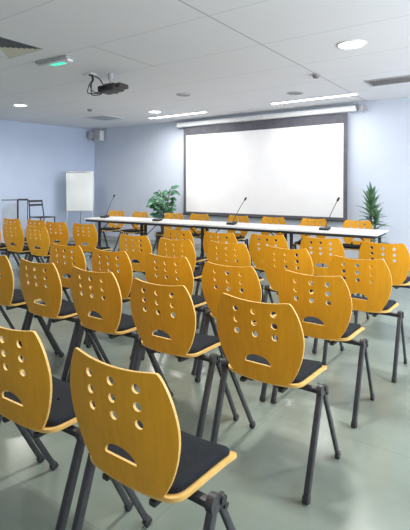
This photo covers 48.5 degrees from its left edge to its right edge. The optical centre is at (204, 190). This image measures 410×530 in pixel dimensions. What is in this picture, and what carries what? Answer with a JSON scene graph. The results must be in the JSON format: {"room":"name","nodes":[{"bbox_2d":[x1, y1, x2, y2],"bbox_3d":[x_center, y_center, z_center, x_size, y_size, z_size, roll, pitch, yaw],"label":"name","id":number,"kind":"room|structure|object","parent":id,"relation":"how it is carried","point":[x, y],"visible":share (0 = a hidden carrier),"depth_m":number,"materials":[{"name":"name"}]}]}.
{"room":"lecture hall","nodes":[
{"label":"lecture hall","id":0,"kind":"room"},
{"bbox_2d":[0,119,94,242],"bbox_3d":[-6.226,-0.129,7.724,0.100,2.770,10.358,0,1,41],"label":"wall","id":1,"kind":"structure","parent":0,"point":[35,158],"depth_m":10.52,"materials":[{"name":"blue paint"}]},
{"bbox_2d":[24,235,89,245],"bbox_3d":[-6.179,1.206,7.705,0.012,0.100,10.300,0,1,41],"label":"baseboard","id":2,"kind":"structure","parent":1,"relation":"attached to","point":[70,238],"depth_m":11.07,"materials":[{"name":"grey plastic"}]},
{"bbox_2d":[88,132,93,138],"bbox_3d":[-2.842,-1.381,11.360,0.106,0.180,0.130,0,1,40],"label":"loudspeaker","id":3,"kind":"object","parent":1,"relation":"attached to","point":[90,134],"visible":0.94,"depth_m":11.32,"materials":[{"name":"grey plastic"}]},
{"bbox_2d":[0,239,409,529],"bbox_3d":[-1.606,1.339,4.499,12.180,0.100,10.300,0,1,35],"label":"floor","id":4,"kind":"structure","parent":0,"point":[368,487],"depth_m":2.33,"materials":[{"name":"grey tile"}]},
{"bbox_2d":[0,231,15,276],"bbox_3d":[-2.959,0.852,6.641,0.540,0.830,0.436,0,1,32],"label":"chair","id":5,"kind":"object","parent":4,"relation":"on","point":[2,245],"visible":0.41,"depth_m":6.49,"materials":[{"name":"brown wood"}]},
{"bbox_2d":[0,243,15,247],"bbox_3d":[-2.957,0.801,6.643,0.377,0.042,0.282,0,1,32],"label":"seat cushion","id":6,"kind":"object","parent":5,"relation":"on","point":[2,245],"depth_m":6.55,"materials":[{"name":"grey fabric"}]},
{"bbox_2d":[1,199,18,253],"bbox_3d":[-3.903,0.709,9.113,0.327,1.067,0.240,0,1,-23],"label":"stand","id":7,"kind":"object","parent":4,"relation":"on","point":[11,210],"visible":0.66,"depth_m":9.10,"materials":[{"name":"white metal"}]},
{"bbox_2d":[4,218,40,262],"bbox_3d":[-2.951,0.845,7.356,0.540,0.830,0.436,0,1,31],"label":"chair","id":8,"kind":"object","parent":4,"relation":"on","point":[6,220],"visible":0.18,"depth_m":7.18,"materials":[{"name":"brown wood"}]},
{"bbox_2d":[18,199,27,245],"bbox_3d":[-3.788,0.702,9.479,0.210,1.072,0.200,0,1,-22],"label":"stand","id":9,"kind":"object","parent":4,"relation":"on","point":[18,199],"visible":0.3,"depth_m":9.42,"materials":[{"name":"black metal"}]},
{"bbox_2d":[1,223,46,279],"bbox_3d":[-2.509,0.855,6.326,0.540,0.830,0.436,0,1,32],"label":"chair","id":10,"kind":"object","parent":4,"relation":"on","point":[18,240],"visible":0.76,"depth_m":6.16,"materials":[{"name":"brown wood"}]},
{"bbox_2d":[22,246,40,250],"bbox_3d":[-2.507,0.804,6.328,0.377,0.042,0.282,0,1,32],"label":"seat cushion","id":11,"kind":"object","parent":10,"relation":"on","point":[25,248],"depth_m":6.23,"materials":[{"name":"grey fabric"}]},
{"bbox_2d":[5,364,44,462],"bbox_3d":[-1.105,0.898,2.179,0.540,0.830,0.436,0,1,35],"label":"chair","id":12,"kind":"object","parent":4,"relation":"on","point":[40,458],"visible":0.26,"depth_m":2.15,"materials":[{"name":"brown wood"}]},
{"bbox_2d":[0,255,58,354],"bbox_3d":[-1.482,0.883,3.579,0.540,0.830,0.436,0,1,34],"label":"chair","id":13,"kind":"object","parent":4,"relation":"on","point":[9,296],"visible":0.62,"depth_m":3.37,"materials":[{"name":"brown wood"}]},
{"bbox_2d":[11,289,38,303],"bbox_3d":[-1.481,0.832,3.581,0.377,0.042,0.282,0,1,34],"label":"seat cushion","id":14,"kind":"object","parent":13,"relation":"on","point":[18,298],"depth_m":3.48,"materials":[{"name":"grey fabric"}]},
{"bbox_2d":[28,200,54,230],"bbox_3d":[-3.523,0.717,9.819,0.460,1.037,0.380,0,1,35],"label":"bar chair","id":15,"kind":"object","parent":4,"relation":"on","point":[29,201],"visible":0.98,"depth_m":9.83,"materials":[{"name":"black metal"}]},
{"bbox_2d":[27,219,59,262],"bbox_3d":[-2.461,0.848,7.061,0.540,0.830,0.436,0,1,31],"label":"chair","id":16,"kind":"object","parent":4,"relation":"on","point":[33,223],"visible":0.2,"depth_m":6.90,"materials":[{"name":"brown wood"}]},
{"bbox_2d":[26,225,69,278],"bbox_3d":[-2.053,0.859,5.982,0.540,0.830,0.436,0,1,32],"label":"chair","id":17,"kind":"object","parent":4,"relation":"on","point":[44,244],"visible":0.72,"depth_m":5.81,"materials":[{"name":"brown wood"}]},
{"bbox_2d":[19,258,103,381],"bbox_3d":[-1.031,0.887,3.256,0.540,0.830,0.436,0,1,34],"label":"chair","id":18,"kind":"object","parent":4,"relation":"on","point":[53,307],"visible":0.81,"depth_m":3.09,"materials":[{"name":"brown wood"}]},
{"bbox_2d":[39,299,76,315],"bbox_3d":[-1.029,0.836,3.258,0.377,0.042,0.282,0,1,34],"label":"seat cushion","id":19,"kind":"object","parent":18,"relation":"on","point":[67,308],"depth_m":3.12,"materials":[{"name":"grey fabric"}]},
{"bbox_2d":[44,221,86,275],"bbox_3d":[-2.030,0.852,6.661,0.540,0.830,0.436,0,1,29],"label":"chair","id":20,"kind":"object","parent":4,"relation":"on","point":[63,238],"visible":0.43,"depth_m":6.47,"materials":[{"name":"brown wood"}]},
{"bbox_2d":[0,326,132,529],"bbox_3d":[-0.624,0.901,1.848,0.540,0.830,0.436,0,1,34],"label":"chair","id":21,"kind":"object","parent":4,"relation":"on","point":[38,401],"visible":0.81,"depth_m":1.65,"materials":[{"name":"brown wood"}]},
{"bbox_2d":[4,376,94,426],"bbox_3d":[-0.623,0.850,1.849,0.377,0.042,0.282,0,1,34],"label":"seat cushion","id":22,"kind":"object","parent":21,"relation":"on","point":[62,413],"depth_m":1.77,"materials":[{"name":"grey fabric"}]},
{"bbox_2d":[47,243,104,343],"bbox_3d":[-1.112,0.878,4.137,0.540,0.830,0.436,0,1,32],"label":"chair","id":23,"kind":"object","parent":4,"relation":"on","point":[79,260],"visible":0.36,"depth_m":3.97,"materials":[{"name":"brown wood"}]},
{"bbox_2d":[66,171,93,224],"bbox_3d":[-2.943,0.383,10.746,0.633,1.685,0.527,0,1,-13],"label":"flip chart","id":24,"kind":"object","parent":4,"relation":"on","point":[79,184],"visible":0.83,"depth_m":10.58,"materials":[{"name":"metal"}]},
{"bbox_2d":[70,223,111,277],"bbox_3d":[-1.554,0.855,6.364,0.540,0.830,0.436,0,1,29],"label":"chair","id":25,"kind":"object","parent":4,"relation":"on","point":[91,240],"visible":0.66,"depth_m":6.19,"materials":[{"name":"brown wood"}]},
{"bbox_2d":[88,245,109,249],"bbox_3d":[-1.553,0.804,6.366,0.377,0.042,0.282,0,1,29],"label":"seat cushion","id":26,"kind":"object","parent":25,"relation":"on","point":[89,247],"depth_m":6.24,"materials":[{"name":"grey fabric"}]},
{"bbox_2d":[66,266,157,383],"bbox_3d":[-0.574,0.890,2.936,0.540,0.830,0.436,0,1,35],"label":"chair","id":27,"kind":"object","parent":4,"relation":"on","point":[110,319],"visible":0.8,"depth_m":2.77,"materials":[{"name":"brown wood"}]},
{"bbox_2d":[91,313,134,331],"bbox_3d":[-0.572,0.839,2.938,0.377,0.042,0.282,0,1,35],"label":"seat cushion","id":28,"kind":"object","parent":27,"relation":"on","point":[126,324],"depth_m":2.80,"materials":[{"name":"grey fabric"}]},
{"bbox_2d":[97,210,126,251],"bbox_3d":[-1.922,0.826,9.262,0.540,0.830,0.436,0,1,30],"label":"chair","id":29,"kind":"object","parent":4,"relation":"on","point":[112,227],"visible":0.67,"depth_m":9.36,"materials":[{"name":"brown wood"}]},
{"bbox_2d":[101,227,120,230],"bbox_3d":[-1.923,0.775,9.259,0.377,0.042,0.282,0,1,30],"label":"seat cushion","id":30,"kind":"object","parent":29,"relation":"on","point":[106,228],"depth_m":9.17,"materials":[{"name":"grey fabric"}]},
{"bbox_2d":[84,216,153,262],"bbox_3d":[-1.575,0.879,8.429,1.146,0.740,0.700,0,1,33],"label":"folding table","id":31,"kind":"object","parent":4,"relation":"on","point":[112,219],"visible":0.6,"depth_m":8.30,"materials":[{"name":"white laminate"}]},
{"bbox_2d":[100,194,114,217],"bbox_3d":[-1.786,0.286,8.504,0.364,0.445,0.131,0,1,33],"label":"gooseneck microphone","id":32,"kind":"object","parent":31,"relation":"on","point":[106,215],"visible":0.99,"depth_m":8.52,"materials":[{"name":"black plastic"}]},
{"bbox_2d":[86,248,158,359],"bbox_3d":[-0.651,0.881,3.790,0.540,0.830,0.436,0,1,34],"label":"chair","id":33,"kind":"object","parent":4,"relation":"on","point":[124,278],"visible":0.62,"depth_m":3.58,"materials":[{"name":"brown wood"}]},
{"bbox_2d":[118,211,148,251],"bbox_3d":[-1.389,0.829,8.879,0.540,0.830,0.436,0,1,35],"label":"chair","id":34,"kind":"object","parent":4,"relation":"on","point":[140,214],"visible":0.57,"depth_m":8.98,"materials":[{"name":"brown wood"}]},
{"bbox_2d":[122,229,143,231],"bbox_3d":[-1.390,0.778,8.877,0.377,0.042,0.282,0,1,35],"label":"seat cushion","id":35,"kind":"object","parent":34,"relation":"on","point":[125,230],"depth_m":8.81,"materials":[{"name":"grey fabric"}]},
{"bbox_2d":[119,234,173,307],"bbox_3d":[-0.638,0.870,4.929,0.540,0.830,0.436,0,1,33],"label":"chair","id":36,"kind":"object","parent":4,"relation":"on","point":[146,248],"visible":0.52,"depth_m":4.75,"materials":[{"name":"brown wood"}]},
{"bbox_2d":[70,347,236,529],"bbox_3d":[-0.148,0.905,1.490,0.540,0.830,0.436,0,1,36],"label":"chair","id":37,"kind":"object","parent":4,"relation":"on","point":[146,450],"visible":1,"depth_m":1.33,"materials":[{"name":"brown wood"}]},
{"bbox_2d":[107,420,229,493],"bbox_3d":[-0.147,0.854,1.491,0.377,0.042,0.282,0,1,36],"label":"seat cushion","id":38,"kind":"object","parent":37,"relation":"on","point":[201,459],"depth_m":1.42,"materials":[{"name":"grey fabric"}]},
{"bbox_2d":[146,185,180,249],"bbox_3d":[-0.899,0.558,9.598,0.652,1.357,0.685,0,1,-35],"label":"potted leafy plant","id":39,"kind":"object","parent":4,"relation":"on","point":[162,207],"visible":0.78,"depth_m":9.53,"materials":[{"name":"green plant"}]},
{"bbox_2d":[152,213,182,254],"bbox_3d":[-0.684,0.834,8.433,0.540,0.830,0.436,0,1,31],"label":"chair","id":40,"kind":"object","parent":4,"relation":"on","point":[167,215],"visible":0.36,"depth_m":8.55,"materials":[{"name":"brown wood"}]},
{"bbox_2d":[130,219,214,269],"bbox_3d":[-0.548,0.886,7.761,1.296,0.740,0.700,0,1,33],"label":"folding table","id":41,"kind":"object","parent":4,"relation":"on","point":[165,222],"visible":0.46,"depth_m":7.50,"materials":[{"name":"white laminate"}]},
{"bbox_2d":[157,237,203,328],"bbox_3d":[-0.182,0.873,4.560,0.540,0.830,0.436,0,1,33],"label":"chair","id":42,"kind":"object","parent":4,"relation":"on","point":[189,253],"visible":0.43,"depth_m":4.36,"materials":[{"name":"brown wood"}]},
{"bbox_2d":[193,270,201,276],"bbox_3d":[-0.180,0.822,4.562,0.377,0.042,0.282,0,1,33],"label":"seat cushion","id":43,"kind":"object","parent":42,"relation":"on","point":[196,273],"depth_m":4.43,"materials":[{"name":"grey fabric"}]},
{"bbox_2d":[141,253,223,374],"bbox_3d":[-0.172,0.884,3.515,0.540,0.830,0.436,0,1,34],"label":"chair","id":44,"kind":"object","parent":4,"relation":"on","point":[185,274],"visible":0.42,"depth_m":3.33,"materials":[{"name":"brown wood"}]},
{"bbox_2d":[170,293,205,304],"bbox_3d":[-0.170,0.833,3.517,0.377,0.042,0.282,0,1,34],"label":"seat cushion","id":45,"kind":"object","parent":44,"relation":"on","point":[197,299],"depth_m":3.42,"materials":[{"name":"grey fabric"}]},
{"bbox_2d":[130,278,238,437],"bbox_3d":[-0.133,0.894,2.572,0.540,0.830,0.436,0,1,35],"label":"chair","id":46,"kind":"object","parent":4,"relation":"on","point":[176,336],"visible":0.91,"depth_m":2.41,"materials":[{"name":"brown wood"}]},
{"bbox_2d":[153,330,219,353],"bbox_3d":[-0.131,0.843,2.574,0.377,0.042,0.282,0,1,35],"label":"seat cushion","id":47,"kind":"object","parent":46,"relation":"on","point":[202,343],"depth_m":2.48,"materials":[{"name":"grey fabric"}]},
{"bbox_2d":[163,229,207,294],"bbox_3d":[-0.217,0.864,5.476,0.540,0.830,0.436,0,1,33],"label":"chair","id":48,"kind":"object","parent":4,"relation":"on","point":[187,234],"visible":0.3,"depth_m":5.28,"materials":[{"name":"brown wood"}]},
{"bbox_2d":[183,213,208,262],"bbox_3d":[-0.207,0.837,8.158,0.540,0.830,0.436,0,1,33],"label":"chair","id":49,"kind":"object","parent":4,"relation":"on","point":[192,216],"visible":0.4,"depth_m":8.30,"materials":[{"name":"brown wood"}]},
{"bbox_2d":[201,231,242,291],"bbox_3d":[0.264,0.867,5.188,0.540,0.830,0.436,0,1,33],"label":"chair","id":50,"kind":"object","parent":4,"relation":"on","point":[231,239],"visible":0.2,"depth_m":5.01,"materials":[{"name":"brown wood"}]},
{"bbox_2d":[206,241,263,334],"bbox_3d":[0.307,0.876,4.291,0.540,0.830,0.436,0,1,33],"label":"chair","id":51,"kind":"object","parent":4,"relation":"on","point":[243,257],"visible":0.39,"depth_m":4.11,"materials":[{"name":"brown wood"}]},
{"bbox_2d":[219,215,251,264],"bbox_3d":[0.462,0.842,7.688,0.540,0.830,0.436,0,1,36],"label":"chair","id":52,"kind":"object","parent":4,"relation":"on","point":[239,236],"visible":0.38,"depth_m":7.77,"materials":[{"name":"brown wood"}]},
{"bbox_2d":[195,261,277,400],"bbox_3d":[0.263,0.888,3.125,0.540,0.830,0.436,0,1,34],"label":"chair","id":53,"kind":"object","parent":4,"relation":"on","point":[251,286],"visible":0.45,"depth_m":2.97,"materials":[{"name":"brown wood"}]},
{"bbox_2d":[193,221,296,270],"bbox_3d":[0.604,0.894,7.011,1.446,0.740,0.700,0,1,33],"label":"folding table","id":54,"kind":"object","parent":4,"relation":"on","point":[253,227],"visible":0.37,"depth_m":6.83,"materials":[{"name":"white laminate"}]},
{"bbox_2d":[226,197,246,224],"bbox_3d":[0.508,0.309,6.977,0.354,0.429,0.137,0,1,33],"label":"gooseneck microphone","id":55,"kind":"object","parent":54,"relation":"on","point":[233,222],"visible":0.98,"depth_m":6.99,"materials":[{"name":"black plastic"}]},
{"bbox_2d":[251,217,285,261],"bbox_3d":[1.018,0.845,7.308,0.540,0.830,0.436,0,1,31],"label":"chair","id":56,"kind":"object","parent":4,"relation":"on","point":[264,219],"visible":0.23,"depth_m":7.47,"materials":[{"name":"brown wood"}]},
{"bbox_2d":[249,233,297,301],"bbox_3d":[0.757,0.870,4.939,0.540,0.830,0.436,0,1,32],"label":"chair","id":57,"kind":"object","parent":4,"relation":"on","point":[256,255],"visible":0.47,"depth_m":4.81,"materials":[{"name":"brown wood"}]},
{"bbox_2d":[210,293,340,504],"bbox_3d":[0.342,0.897,2.215,0.540,0.830,0.436,0,1,36],"label":"chair","id":58,"kind":"object","parent":4,"relation":"on","point":[280,363],"visible":0.98,"depth_m":2.05,"materials":[{"name":"brown wood"}]},
{"bbox_2d":[246,354,321,382],"bbox_3d":[0.343,0.846,2.216,0.377,0.042,0.282,0,1,36],"label":"seat cushion","id":59,"kind":"object","parent":58,"relation":"on","point":[309,369],"depth_m":2.13,"materials":[{"name":"grey fabric"}]},
{"bbox_2d":[263,246,317,352],"bbox_3d":[0.784,0.880,3.932,0.540,0.830,0.436,0,1,35],"label":"chair","id":60,"kind":"object","parent":4,"relation":"on","point":[273,274],"visible":0.41,"depth_m":3.78,"materials":[{"name":"brown wood"}]},
{"bbox_2d":[293,218,326,268],"bbox_3d":[1.600,0.849,6.971,0.540,0.830,0.436,0,1,32],"label":"chair","id":61,"kind":"object","parent":4,"relation":"on","point":[304,222],"visible":0.29,"depth_m":7.12,"materials":[{"name":"brown wood"}]},
{"bbox_2d":[270,270,374,427],"bbox_3d":[0.736,0.891,2.818,0.540,0.830,0.436,0,1,35],"label":"chair","id":62,"kind":"object","parent":4,"relation":"on","point":[318,319],"visible":0.81,"depth_m":2.64,"materials":[{"name":"brown wood"}]},
{"bbox_2d":[303,316,360,337],"bbox_3d":[0.737,0.840,2.819,0.377,0.042,0.282,0,1,35],"label":"seat cushion","id":63,"kind":"object","parent":62,"relation":"on","point":[353,329],"depth_m":2.72,"materials":[{"name":"grey fabric"}]},
{"bbox_2d":[297,236,354,314],"bbox_3d":[1.249,0.872,4.680,0.540,0.830,0.436,0,1,31],"label":"chair","id":64,"kind":"object","parent":4,"relation":"on","point":[337,247],"visible":0.46,"depth_m":4.51,"materials":[{"name":"brown wood"}]},
{"bbox_2d":[279,225,388,248],"bbox_3d":[1.761,0.901,6.259,1.306,0.740,0.700,0,1,33],"label":"folding table","id":65,"kind":"object","parent":4,"relation":"on","point":[303,230],"visible":0.58,"depth_m":6.10,"materials":[{"name":"white laminate"}]},
{"bbox_2d":[319,197,339,230],"bbox_3d":[1.682,0.307,6.131,0.268,0.450,0.131,0,1,33],"label":"gooseneck microphone","id":66,"kind":"object","parent":65,"relation":"on","point":[326,228],"visible":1,"depth_m":6.13,"materials":[{"name":"black plastic"}]},
{"bbox_2d":[342,220,373,259],"bbox_3d":[2.148,0.853,6.591,0.540,0.830,0.436,0,1,35],"label":"chair","id":67,"kind":"object","parent":4,"relation":"on","point":[349,244],"visible":0.43,"depth_m":6.71,"materials":[{"name":"brown wood"}]},
{"bbox_2d":[342,243,360,248],"bbox_3d":[2.147,0.802,6.588,0.377,0.042,0.282,0,1,35],"label":"seat cushion","id":68,"kind":"object","parent":67,"relation":"on","point":[345,245],"depth_m":6.54,"materials":[{"name":"grey fabric"}]},
{"bbox_2d":[322,255,406,381],"bbox_3d":[1.198,0.885,3.398,0.540,0.830,0.436,0,1,35],"label":"chair","id":69,"kind":"object","parent":4,"relation":"on","point":[377,302],"visible":0.79,"depth_m":3.21,"materials":[{"name":"brown wood"}]},
{"bbox_2d":[351,295,395,310],"bbox_3d":[1.199,0.834,3.399,0.377,0.042,0.282,0,1,35],"label":"seat cushion","id":70,"kind":"object","parent":69,"relation":"on","point":[391,304],"depth_m":3.26,"materials":[{"name":"grey fabric"}]},
{"bbox_2d":[355,182,390,259],"bbox_3d":[2.629,0.552,7.195,0.611,1.419,0.611,0,1,-3],"label":"potted spiky plant","id":71,"kind":"object","parent":4,"relation":"on","point":[371,207],"visible":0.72,"depth_m":7.18,"materials":[{"name":"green plant"}]},
{"bbox_2d":[354,241,409,322],"bbox_3d":[1.722,0.876,4.276,0.540,0.830,0.436,0,1,35],"label":"chair","id":72,"kind":"object","parent":4,"relation":"on","point":[399,270],"visible":0.56,"depth_m":4.08,"materials":[{"name":"brown wood"}]},
{"bbox_2d":[402,277,409,283],"bbox_3d":[1.723,0.825,4.277,0.377,0.042,0.282,0,1,35],"label":"seat cushion","id":73,"kind":"object","parent":72,"relation":"on","point":[404,281],"depth_m":4.10,"materials":[{"name":"grey fabric"}]},
{"bbox_2d":[0,0,409,129],"bbox_3d":[-1.606,-1.531,4.470,12.180,0.100,10.300,0,1,35],"label":"ceiling","id":74,"kind":"structure","parent":0,"point":[232,57],"depth_m":5.04,"materials":[{"name":"white paint"}]},
{"bbox_2d":[13,104,27,106],"bbox_3d":[-3.269,-1.511,8.055,0.248,0.012,0.248,0,1,35],"label":"recessed light","id":75,"kind":"object","parent":74,"relation":"in","point":[19,105],"visible":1,"depth_m":8.07,"materials":[{"name":"white plastic"}]},
{"bbox_2d":[0,36,42,58],"bbox_3d":[-2.123,-1.476,4.674,0.630,0.013,0.630,0,1,35],"label":"ceiling vent","id":76,"kind":"object","parent":74,"relation":"in","point":[9,48],"visible":1,"depth_m":4.73,"materials":[{"name":"grey plastic"}]},
{"bbox_2d":[35,55,74,67],"bbox_3d":[-1.706,-1.460,5.163,0.530,0.056,0.130,0,1,32],"label":"exit light","id":77,"kind":"object","parent":74,"relation":"attached to","point":[64,59],"visible":1,"depth_m":5.12,"materials":[{"name":"grey plastic"}]},
{"bbox_2d":[82,73,96,76],"bbox_3d":[-1.480,-1.480,5.835,0.160,0.028,0.100,0,1,35],"label":"outlet","id":78,"kind":"object","parent":74,"relation":"attached to","point":[86,74],"visible":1,"depth_m":5.81,"materials":[{"name":"white plastic"}]},
{"bbox_2d":[87,77,101,93],"bbox_3d":[-1.404,-1.342,5.785,0.189,0.248,0.104,0,1,-6],"label":"cable","id":79,"kind":"object","parent":78,"relation":"hanging from","point":[92,77],"visible":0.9,"depth_m":5.78,"materials":[{"name":"black plastic"}]},
{"bbox_2d":[84,115,123,120],"bbox_3d":[-2.114,-1.526,9.528,0.584,0.012,0.580,0,1,35],"label":"ceiling vent","id":80,"kind":"object","parent":74,"relation":"attached to","point":[97,117],"visible":1,"depth_m":9.46,"materials":[{"name":"grey plastic"}]},
{"bbox_2d":[98,73,127,94],"bbox_3d":[-1.157,-1.372,5.803,0.352,0.245,0.279,0,1,29],"label":"projector","id":81,"kind":"object","parent":74,"relation":"hanging from","point":[109,88],"visible":1,"depth_m":5.74,"materials":[{"name":"black plastic"}]},
{"bbox_2d":[148,110,161,112],"bbox_3d":[-0.967,-1.518,8.761,0.270,0.012,0.270,0,1,35],"label":"recessed light","id":82,"kind":"object","parent":74,"relation":"in","point":[151,111],"visible":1,"depth_m":8.72,"materials":[{"name":"white plastic"}]},
{"bbox_2d":[148,111,207,118],"bbox_3d":[-0.573,-1.519,9.156,1.460,0.018,0.124,0,1,35],"label":"recessed light","id":83,"kind":"object","parent":74,"relation":"in","point":[199,112],"visible":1,"depth_m":9.11,"materials":[{"name":"white plastic"}]},
{"bbox_2d":[176,93,190,96],"bbox_3d":[-0.337,-1.502,7.134,0.238,0.012,0.238,0,1,35],"label":"recessed light","id":84,"kind":"object","parent":74,"relation":"in","point":[178,94],"visible":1,"depth_m":7.10,"materials":[{"name":"grey plastic"}]},
{"bbox_2d":[287,91,303,94],"bbox_3d":[1.386,-1.501,7.013,0.259,0.012,0.259,0,1,35],"label":"recessed light","id":85,"kind":"object","parent":74,"relation":"in","point":[291,92],"visible":1,"depth_m":7.00,"materials":[{"name":"grey plastic"}]},
{"bbox_2d":[270,93,357,104],"bbox_3d":[1.746,-1.502,7.457,1.470,0.018,0.124,0,1,35],"label":"recessed light","id":86,"kind":"object","parent":74,"relation":"in","point":[348,94],"visible":1,"depth_m":7.38,"materials":[{"name":"white plastic"}]},
{"bbox_2d":[311,73,320,78],"bbox_3d":[1.422,-1.466,5.828,0.120,0.057,0.120,0,1,35],"label":"smoke detector","id":87,"kind":"object","parent":74,"relation":"attached to","point":[314,75],"visible":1,"depth_m":5.79,"materials":[{"name":"grey plastic"}]},
{"bbox_2d":[336,39,366,48],"bbox_3d":[1.479,-1.476,4.603,0.302,0.012,0.302,0,1,35],"label":"recessed light","id":88,"kind":"object","parent":74,"relation":"in","point":[354,43],"visible":1,"depth_m":4.59,"materials":[{"name":"white plastic"}]},
{"bbox_2d":[339,41,363,47],"bbox_3d":[1.479,-1.478,4.603,0.246,0.007,0.246,0,1,35],"label":"diffuser","id":89,"kind":"object","parent":88,"relation":"attached to","point":[343,44],"depth_m":4.59,"materials":[{"name":"white plastic"}]},
{"bbox_2d":[364,75,409,86],"bbox_3d":[3.053,-1.487,5.820,1.900,0.014,0.400,0,1,35],"label":"ceiling vent","id":90,"kind":"object","parent":74,"relation":"in","point":[406,78],"visible":1,"depth_m":6.19,"materials":[{"name":"grey metal"}]},
{"bbox_2d":[94,97,409,260],"bbox_3d":[1.746,-0.137,8.485,11.285,2.770,0.100,0,1,35],"label":"wall","id":91,"kind":"structure","parent":0,"point":[132,163],"depth_m":8.44,"materials":[{"name":"blue paint"}]},
{"bbox_2d":[94,130,103,140],"bbox_3d":[-2.620,-1.365,11.320,0.200,0.250,0.204,0,1,27],"label":"loudspeaker","id":92,"kind":"object","parent":91,"relation":"attached to","point":[99,134],"visible":1,"depth_m":11.23,"materials":[{"name":"white plastic"}]},
{"bbox_2d":[94,131,99,139],"bbox_3d":[-2.664,-1.365,11.233,0.170,0.220,0.008,0,1,27],"label":"speaker grille","id":93,"kind":"object","parent":92,"relation":"attached to","point":[96,133],"depth_m":11.23,"materials":[{"name":"grey plastic"}]},
{"bbox_2d":[101,235,395,261],"bbox_3d":[1.755,1.199,8.424,11.185,0.100,0.012,0,1,35],"label":"baseboard","id":94,"kind":"structure","parent":91,"relation":"attached to","point":[102,236],"depth_m":10.55,"materials":[{"name":"grey plastic"}]},
{"bbox_2d":[175,104,367,221],"bbox_3d":[1.033,-0.473,8.810,4.100,1.994,0.140,0,1,35],"label":"projection screen","id":95,"kind":"object","parent":91,"relation":"attached to","point":[288,168],"visible":0.98,"depth_m":8.63,"materials":[{"name":"fabric"}]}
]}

